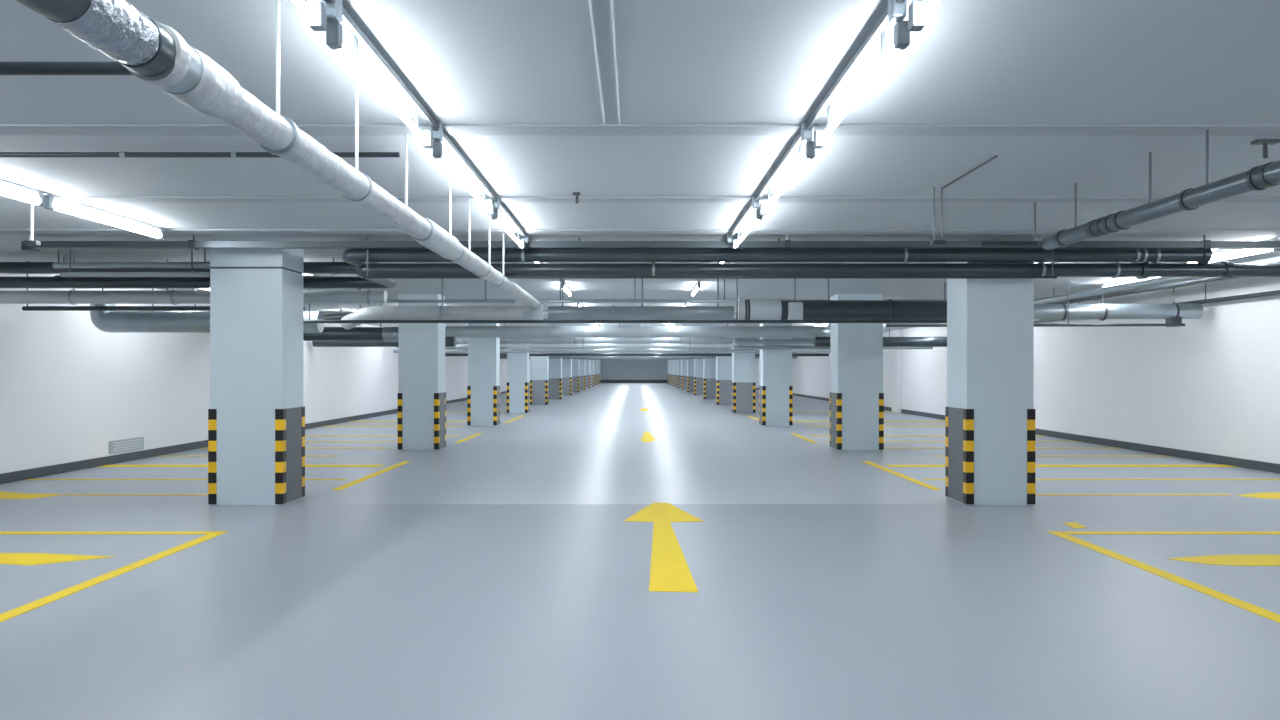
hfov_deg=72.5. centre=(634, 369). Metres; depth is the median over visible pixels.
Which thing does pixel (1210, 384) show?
wall
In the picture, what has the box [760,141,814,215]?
tube light
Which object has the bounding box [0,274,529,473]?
wall
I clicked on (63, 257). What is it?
pipe
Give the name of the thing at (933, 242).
rods
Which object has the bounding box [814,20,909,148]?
tube light
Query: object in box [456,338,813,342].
pipe
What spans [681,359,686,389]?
column
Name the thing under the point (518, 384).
column
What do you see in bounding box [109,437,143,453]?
air vent
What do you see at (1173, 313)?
pipe
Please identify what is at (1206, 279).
pipe
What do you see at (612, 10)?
conduit
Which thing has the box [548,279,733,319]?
pipe
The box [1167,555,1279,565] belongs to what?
floor arrow
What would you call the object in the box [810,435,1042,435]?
bay line
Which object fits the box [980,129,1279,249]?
pipe
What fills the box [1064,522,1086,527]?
paint dash
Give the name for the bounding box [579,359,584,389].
column
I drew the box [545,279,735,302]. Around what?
pipe
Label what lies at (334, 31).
socket
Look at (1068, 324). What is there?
pipe
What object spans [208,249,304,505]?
column
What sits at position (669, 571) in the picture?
floor arrow
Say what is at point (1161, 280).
pipe
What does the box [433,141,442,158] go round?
socket
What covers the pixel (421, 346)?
column
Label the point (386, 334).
pipe
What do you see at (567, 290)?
tube light
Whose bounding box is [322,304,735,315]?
pipe
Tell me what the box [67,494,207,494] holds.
bay line
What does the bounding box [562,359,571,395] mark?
column
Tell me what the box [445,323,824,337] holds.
pipe
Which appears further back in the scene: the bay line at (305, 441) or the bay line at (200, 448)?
the bay line at (305, 441)
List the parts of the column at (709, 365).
panel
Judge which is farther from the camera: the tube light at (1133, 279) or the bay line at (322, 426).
the bay line at (322, 426)
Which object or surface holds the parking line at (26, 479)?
on the floor
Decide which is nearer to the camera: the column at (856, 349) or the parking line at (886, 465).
the parking line at (886, 465)
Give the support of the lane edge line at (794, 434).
on the floor
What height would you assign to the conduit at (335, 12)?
0.104 m
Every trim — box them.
[0,124,1279,134]
[0,196,1279,202]
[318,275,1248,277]
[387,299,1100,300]
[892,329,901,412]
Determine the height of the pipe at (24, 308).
0.650 m
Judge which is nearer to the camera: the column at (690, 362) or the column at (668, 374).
the column at (690, 362)
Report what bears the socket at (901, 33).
attached to the tube light at (901, 33)
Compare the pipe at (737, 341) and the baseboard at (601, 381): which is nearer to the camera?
the pipe at (737, 341)
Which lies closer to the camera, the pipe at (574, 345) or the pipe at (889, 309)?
the pipe at (889, 309)
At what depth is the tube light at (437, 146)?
5.61 m
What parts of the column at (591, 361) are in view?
panel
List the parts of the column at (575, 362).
panel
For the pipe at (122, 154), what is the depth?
5.56 m
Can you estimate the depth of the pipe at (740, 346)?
23.16 m
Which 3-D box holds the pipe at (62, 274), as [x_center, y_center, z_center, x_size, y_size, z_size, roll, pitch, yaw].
[-5.750,-1.245,10.050,1.700,0.350,0.060,0,0,0]
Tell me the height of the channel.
0.163 m
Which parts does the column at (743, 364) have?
panel, panel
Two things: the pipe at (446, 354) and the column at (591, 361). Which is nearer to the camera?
the pipe at (446, 354)
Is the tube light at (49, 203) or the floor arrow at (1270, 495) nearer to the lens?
the tube light at (49, 203)
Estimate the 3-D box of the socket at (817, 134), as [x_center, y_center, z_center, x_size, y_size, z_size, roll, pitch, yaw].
[1.030,-1.293,4.890,0.048,0.094,0.060,0,0,0]
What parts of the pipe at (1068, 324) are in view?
hanger rod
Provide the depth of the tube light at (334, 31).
3.71 m
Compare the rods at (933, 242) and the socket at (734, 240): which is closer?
the rods at (933, 242)
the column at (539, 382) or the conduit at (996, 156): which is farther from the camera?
the column at (539, 382)
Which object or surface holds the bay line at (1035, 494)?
on the floor
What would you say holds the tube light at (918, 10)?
attached to the ceiling
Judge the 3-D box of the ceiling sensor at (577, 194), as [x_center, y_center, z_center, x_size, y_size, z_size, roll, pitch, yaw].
[-0.470,-1.377,7.000,0.064,0.085,0.064,0,0,0]
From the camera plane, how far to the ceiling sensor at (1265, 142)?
5.39 m
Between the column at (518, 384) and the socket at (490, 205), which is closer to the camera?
the socket at (490, 205)
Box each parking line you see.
[0,531,213,533]
[0,531,228,621]
[26,479,346,479]
[98,465,383,466]
[332,461,410,489]
[862,461,941,489]
[886,465,1235,466]
[1047,531,1279,622]
[1061,531,1279,533]
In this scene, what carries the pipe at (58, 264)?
hanging from the ceiling
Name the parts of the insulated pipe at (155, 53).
hanger rod, hanger rod, hanger rod, hanger rod, hanger rod, hanger rod, hanger rod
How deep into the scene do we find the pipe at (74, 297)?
11.13 m
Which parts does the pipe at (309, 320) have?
hanger rod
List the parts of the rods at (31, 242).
rod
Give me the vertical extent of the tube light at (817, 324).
0.155 m
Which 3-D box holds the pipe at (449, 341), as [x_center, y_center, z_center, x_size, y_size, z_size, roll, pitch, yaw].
[-6.400,-1.006,22.300,3.600,0.828,0.260,0,0,0]
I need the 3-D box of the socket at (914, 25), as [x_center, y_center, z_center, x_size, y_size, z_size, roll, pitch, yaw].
[1.030,-1.293,3.190,0.048,0.094,0.060,0,0,0]
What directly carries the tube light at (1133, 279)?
attached to the ceiling
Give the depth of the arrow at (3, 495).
10.41 m
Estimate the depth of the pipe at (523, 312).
12.03 m
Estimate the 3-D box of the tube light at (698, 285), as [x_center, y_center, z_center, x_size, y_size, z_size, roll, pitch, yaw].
[1.030,-1.365,14.800,0.048,0.109,1.600,0,0,0]
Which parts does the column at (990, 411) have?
panel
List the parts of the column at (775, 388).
panel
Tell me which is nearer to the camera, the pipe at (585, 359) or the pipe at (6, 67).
the pipe at (6, 67)
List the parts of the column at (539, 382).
panel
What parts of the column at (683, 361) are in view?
panel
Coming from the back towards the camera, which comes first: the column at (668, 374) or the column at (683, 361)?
the column at (668, 374)
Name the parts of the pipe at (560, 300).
hanger rod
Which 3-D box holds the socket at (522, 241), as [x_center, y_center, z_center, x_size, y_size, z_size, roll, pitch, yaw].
[-1.160,-1.293,8.970,0.048,0.094,0.060,0,0,0]
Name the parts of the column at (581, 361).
panel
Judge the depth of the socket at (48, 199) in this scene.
7.00 m
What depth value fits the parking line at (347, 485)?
12.26 m
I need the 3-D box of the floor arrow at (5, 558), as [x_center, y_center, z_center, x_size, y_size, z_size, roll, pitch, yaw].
[-5.122,1.498,6.917,1.902,0.004,0.438,0,0,0]
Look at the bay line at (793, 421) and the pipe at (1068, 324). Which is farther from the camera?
the bay line at (793, 421)
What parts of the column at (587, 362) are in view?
panel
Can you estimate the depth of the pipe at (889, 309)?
11.87 m
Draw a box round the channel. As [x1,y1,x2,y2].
[21,235,1279,250]
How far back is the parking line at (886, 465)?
13.53 m
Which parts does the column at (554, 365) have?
panel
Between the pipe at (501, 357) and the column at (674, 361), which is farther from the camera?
the column at (674, 361)
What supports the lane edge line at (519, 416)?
on the floor
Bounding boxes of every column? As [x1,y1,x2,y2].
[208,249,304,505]
[398,294,445,449]
[467,323,499,425]
[507,343,529,412]
[530,356,548,404]
[548,359,561,399]
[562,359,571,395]
[572,359,579,392]
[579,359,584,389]
[585,360,589,387]
[590,360,593,386]
[594,360,596,384]
[597,360,599,383]
[667,360,669,383]
[670,360,672,384]
[673,360,676,386]
[677,360,680,387]
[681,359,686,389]
[687,359,693,392]
[694,359,702,395]
[703,359,715,399]
[716,356,731,404]
[732,343,754,412]
[759,323,792,425]
[830,294,883,449]
[945,262,1034,505]
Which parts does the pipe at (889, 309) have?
hanger rod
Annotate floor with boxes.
[0,383,1279,719]
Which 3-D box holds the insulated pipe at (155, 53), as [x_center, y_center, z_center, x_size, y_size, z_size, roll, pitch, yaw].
[-1.364,-1.115,4.006,0.177,0.609,16.013,0,0,0]
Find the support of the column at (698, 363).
on the floor
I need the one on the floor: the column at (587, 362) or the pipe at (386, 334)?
the column at (587, 362)
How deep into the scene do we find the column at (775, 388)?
23.40 m
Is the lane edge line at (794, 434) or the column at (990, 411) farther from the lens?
the lane edge line at (794, 434)
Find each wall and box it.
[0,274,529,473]
[600,360,667,379]
[755,277,1279,463]
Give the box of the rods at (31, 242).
[24,204,39,245]
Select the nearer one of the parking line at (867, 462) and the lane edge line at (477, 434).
the parking line at (867, 462)
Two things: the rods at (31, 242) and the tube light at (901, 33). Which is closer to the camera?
the tube light at (901, 33)
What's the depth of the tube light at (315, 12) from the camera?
3.16 m
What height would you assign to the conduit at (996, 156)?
0.014 m
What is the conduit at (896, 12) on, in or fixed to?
attached to the ceiling
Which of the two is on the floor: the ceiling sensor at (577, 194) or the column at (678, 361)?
the column at (678, 361)
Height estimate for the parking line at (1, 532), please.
0.004 m
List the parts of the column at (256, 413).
panel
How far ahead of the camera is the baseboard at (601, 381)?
99.98 m
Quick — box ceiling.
[0,0,1279,331]
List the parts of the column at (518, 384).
panel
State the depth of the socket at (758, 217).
7.20 m
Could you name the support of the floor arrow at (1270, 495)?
on the floor
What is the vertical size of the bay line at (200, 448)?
0.004 m
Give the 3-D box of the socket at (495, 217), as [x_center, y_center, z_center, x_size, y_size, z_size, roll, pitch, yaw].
[-1.160,-1.293,7.230,0.048,0.094,0.060,0,0,0]
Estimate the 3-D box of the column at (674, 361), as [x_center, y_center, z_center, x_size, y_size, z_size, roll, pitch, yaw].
[3.870,0.040,79.410,0.764,2.920,0.644,0,0,0]
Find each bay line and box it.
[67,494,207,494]
[200,448,388,448]
[305,435,459,435]
[305,441,397,441]
[322,426,463,426]
[349,421,466,421]
[793,421,944,421]
[806,426,944,426]
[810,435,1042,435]
[826,441,1079,441]
[884,448,1122,448]
[923,479,1279,479]
[1035,494,1230,494]
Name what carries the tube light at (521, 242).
attached to the ceiling
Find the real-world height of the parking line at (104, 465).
0.004 m
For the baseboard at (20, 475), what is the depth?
14.22 m
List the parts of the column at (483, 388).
panel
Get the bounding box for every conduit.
[323,0,549,262]
[588,0,604,123]
[611,0,619,123]
[708,0,906,262]
[941,155,997,188]
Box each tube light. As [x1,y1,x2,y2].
[0,180,43,206]
[44,195,163,239]
[291,0,325,31]
[326,21,432,148]
[433,141,493,215]
[492,209,524,248]
[561,282,570,296]
[691,282,700,296]
[733,208,762,248]
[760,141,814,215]
[811,323,829,326]
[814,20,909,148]
[908,0,940,31]
[1101,277,1157,287]
[1186,239,1279,262]
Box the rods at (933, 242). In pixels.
[930,188,945,245]
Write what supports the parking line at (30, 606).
on the floor
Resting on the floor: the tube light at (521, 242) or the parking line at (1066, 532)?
the parking line at (1066, 532)
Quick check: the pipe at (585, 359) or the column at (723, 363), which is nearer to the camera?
the column at (723, 363)
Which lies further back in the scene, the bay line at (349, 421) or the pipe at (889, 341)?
the bay line at (349, 421)
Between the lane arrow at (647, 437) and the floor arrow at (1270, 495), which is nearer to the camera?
the floor arrow at (1270, 495)
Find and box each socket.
[33,192,43,206]
[44,195,53,209]
[156,228,163,239]
[309,0,325,31]
[326,21,342,49]
[423,130,432,148]
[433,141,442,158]
[487,203,493,215]
[492,209,497,219]
[519,239,524,248]
[733,239,737,248]
[756,208,762,219]
[760,203,766,215]
[805,141,814,158]
[814,130,823,148]
[894,20,909,49]
[908,0,925,31]
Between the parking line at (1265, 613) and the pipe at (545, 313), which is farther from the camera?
the pipe at (545, 313)
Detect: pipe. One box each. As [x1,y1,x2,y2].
[0,61,132,74]
[0,151,399,157]
[0,229,1279,232]
[0,238,1211,273]
[0,259,386,304]
[0,261,1279,288]
[16,0,538,307]
[22,261,304,310]
[52,249,210,267]
[54,257,333,276]
[60,249,209,276]
[90,289,323,332]
[195,289,349,319]
[303,274,946,322]
[303,304,397,341]
[312,323,455,346]
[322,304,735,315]
[341,279,542,328]
[358,276,515,302]
[363,237,1056,278]
[393,349,829,352]
[396,338,813,347]
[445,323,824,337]
[445,323,829,335]
[445,343,731,348]
[445,343,828,355]
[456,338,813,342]
[500,356,796,358]
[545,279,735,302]
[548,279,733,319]
[585,359,680,359]
[733,324,932,348]
[734,323,813,344]
[738,279,946,323]
[814,323,946,346]
[886,281,1184,326]
[944,282,1202,326]
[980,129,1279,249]
[1034,256,1279,303]
[1034,283,1279,323]
[1044,277,1238,303]
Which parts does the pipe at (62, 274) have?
hanger rod, hanger rod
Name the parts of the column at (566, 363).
panel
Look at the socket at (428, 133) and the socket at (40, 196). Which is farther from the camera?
the socket at (40, 196)
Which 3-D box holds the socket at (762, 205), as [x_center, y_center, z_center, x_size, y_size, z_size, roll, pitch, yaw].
[1.030,-1.293,7.020,0.048,0.094,0.060,0,0,0]
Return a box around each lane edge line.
[455,433,481,442]
[504,416,522,422]
[790,433,817,442]
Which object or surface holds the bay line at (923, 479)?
on the floor
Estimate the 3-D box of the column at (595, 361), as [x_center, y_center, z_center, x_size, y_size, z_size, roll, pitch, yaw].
[-4.095,0.040,86.410,0.734,2.920,0.644,0,0,0]
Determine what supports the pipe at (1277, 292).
hanging from the ceiling
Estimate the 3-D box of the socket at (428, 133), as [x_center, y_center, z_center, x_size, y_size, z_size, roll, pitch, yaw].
[-1.160,-1.293,4.890,0.048,0.094,0.060,0,0,0]
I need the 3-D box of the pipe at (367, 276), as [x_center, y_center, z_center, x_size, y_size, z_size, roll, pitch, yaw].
[0.800,-1.198,9.312,7.400,0.444,0.043,0,0,0]
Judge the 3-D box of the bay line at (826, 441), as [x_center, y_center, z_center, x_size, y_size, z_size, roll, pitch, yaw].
[6.660,1.498,18.250,5.320,0.004,0.140,0,0,0]
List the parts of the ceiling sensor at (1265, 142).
stem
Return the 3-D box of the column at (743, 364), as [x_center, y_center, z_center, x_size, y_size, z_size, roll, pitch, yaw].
[3.775,0.040,30.410,0.754,2.920,0.644,0,0,0]
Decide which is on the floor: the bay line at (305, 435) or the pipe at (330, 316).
the bay line at (305, 435)
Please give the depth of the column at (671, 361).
86.10 m
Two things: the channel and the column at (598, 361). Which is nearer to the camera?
the channel
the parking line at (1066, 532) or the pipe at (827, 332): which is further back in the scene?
the pipe at (827, 332)
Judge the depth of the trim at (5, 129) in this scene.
5.09 m
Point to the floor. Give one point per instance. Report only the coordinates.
(498, 573)
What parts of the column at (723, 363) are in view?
panel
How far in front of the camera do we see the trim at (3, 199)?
7.25 m
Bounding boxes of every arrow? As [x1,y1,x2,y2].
[0,491,66,498]
[0,553,114,564]
[624,503,702,591]
[640,432,654,441]
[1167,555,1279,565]
[1236,492,1279,498]
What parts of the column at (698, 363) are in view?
panel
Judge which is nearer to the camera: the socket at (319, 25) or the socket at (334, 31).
the socket at (319, 25)
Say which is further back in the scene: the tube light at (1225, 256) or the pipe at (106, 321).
the pipe at (106, 321)
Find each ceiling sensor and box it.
[572,192,579,203]
[1251,139,1279,158]
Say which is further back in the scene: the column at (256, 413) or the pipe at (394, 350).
the pipe at (394, 350)
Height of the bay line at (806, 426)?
0.004 m
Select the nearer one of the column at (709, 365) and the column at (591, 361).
the column at (709, 365)
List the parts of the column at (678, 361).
panel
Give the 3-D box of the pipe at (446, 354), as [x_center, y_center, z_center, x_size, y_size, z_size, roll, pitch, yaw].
[0.000,-0.990,35.600,15.800,0.860,0.120,0,0,0]
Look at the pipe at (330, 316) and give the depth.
13.54 m
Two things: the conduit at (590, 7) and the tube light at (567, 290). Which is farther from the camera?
the tube light at (567, 290)
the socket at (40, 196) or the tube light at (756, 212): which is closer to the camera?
the socket at (40, 196)
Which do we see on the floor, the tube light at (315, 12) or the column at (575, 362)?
the column at (575, 362)
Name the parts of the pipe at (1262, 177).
hanger rod, hanger rod, hanger rod, hanger rod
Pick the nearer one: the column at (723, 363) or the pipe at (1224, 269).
the pipe at (1224, 269)
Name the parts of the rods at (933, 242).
rod, rod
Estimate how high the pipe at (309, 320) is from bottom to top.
0.787 m
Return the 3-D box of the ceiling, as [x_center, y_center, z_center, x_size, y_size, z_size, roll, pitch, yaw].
[0.500,-1.545,45.500,18.100,0.250,109.400,0,0,0]
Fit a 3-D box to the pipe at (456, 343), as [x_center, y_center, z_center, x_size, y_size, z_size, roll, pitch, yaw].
[0.000,-1.155,36.200,15.800,0.530,0.220,0,0,0]
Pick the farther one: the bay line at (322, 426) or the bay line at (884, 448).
the bay line at (322, 426)
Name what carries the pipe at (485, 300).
hanging from the ceiling
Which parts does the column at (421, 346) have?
panel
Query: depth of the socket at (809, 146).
5.10 m
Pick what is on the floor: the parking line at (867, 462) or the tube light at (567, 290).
the parking line at (867, 462)
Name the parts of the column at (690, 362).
panel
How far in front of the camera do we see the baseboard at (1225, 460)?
15.80 m
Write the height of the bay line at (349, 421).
0.004 m
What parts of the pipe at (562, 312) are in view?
hanger rod, hanger rod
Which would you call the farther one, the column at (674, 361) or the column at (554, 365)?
the column at (674, 361)
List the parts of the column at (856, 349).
panel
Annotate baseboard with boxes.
[0,391,506,483]
[600,380,666,382]
[755,388,1279,473]
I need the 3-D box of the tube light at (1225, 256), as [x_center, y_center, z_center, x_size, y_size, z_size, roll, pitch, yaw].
[6.900,-1.350,10.125,0.064,0.140,1.550,0,0,0]
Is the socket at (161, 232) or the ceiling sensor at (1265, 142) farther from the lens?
the socket at (161, 232)
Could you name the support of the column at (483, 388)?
on the floor
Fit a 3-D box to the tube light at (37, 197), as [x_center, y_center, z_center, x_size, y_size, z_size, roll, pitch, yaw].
[-4.720,-1.357,6.320,0.064,0.125,1.240,0,0,0]
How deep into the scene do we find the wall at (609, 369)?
100.00 m
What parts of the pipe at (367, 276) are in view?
hanger rod, hanger rod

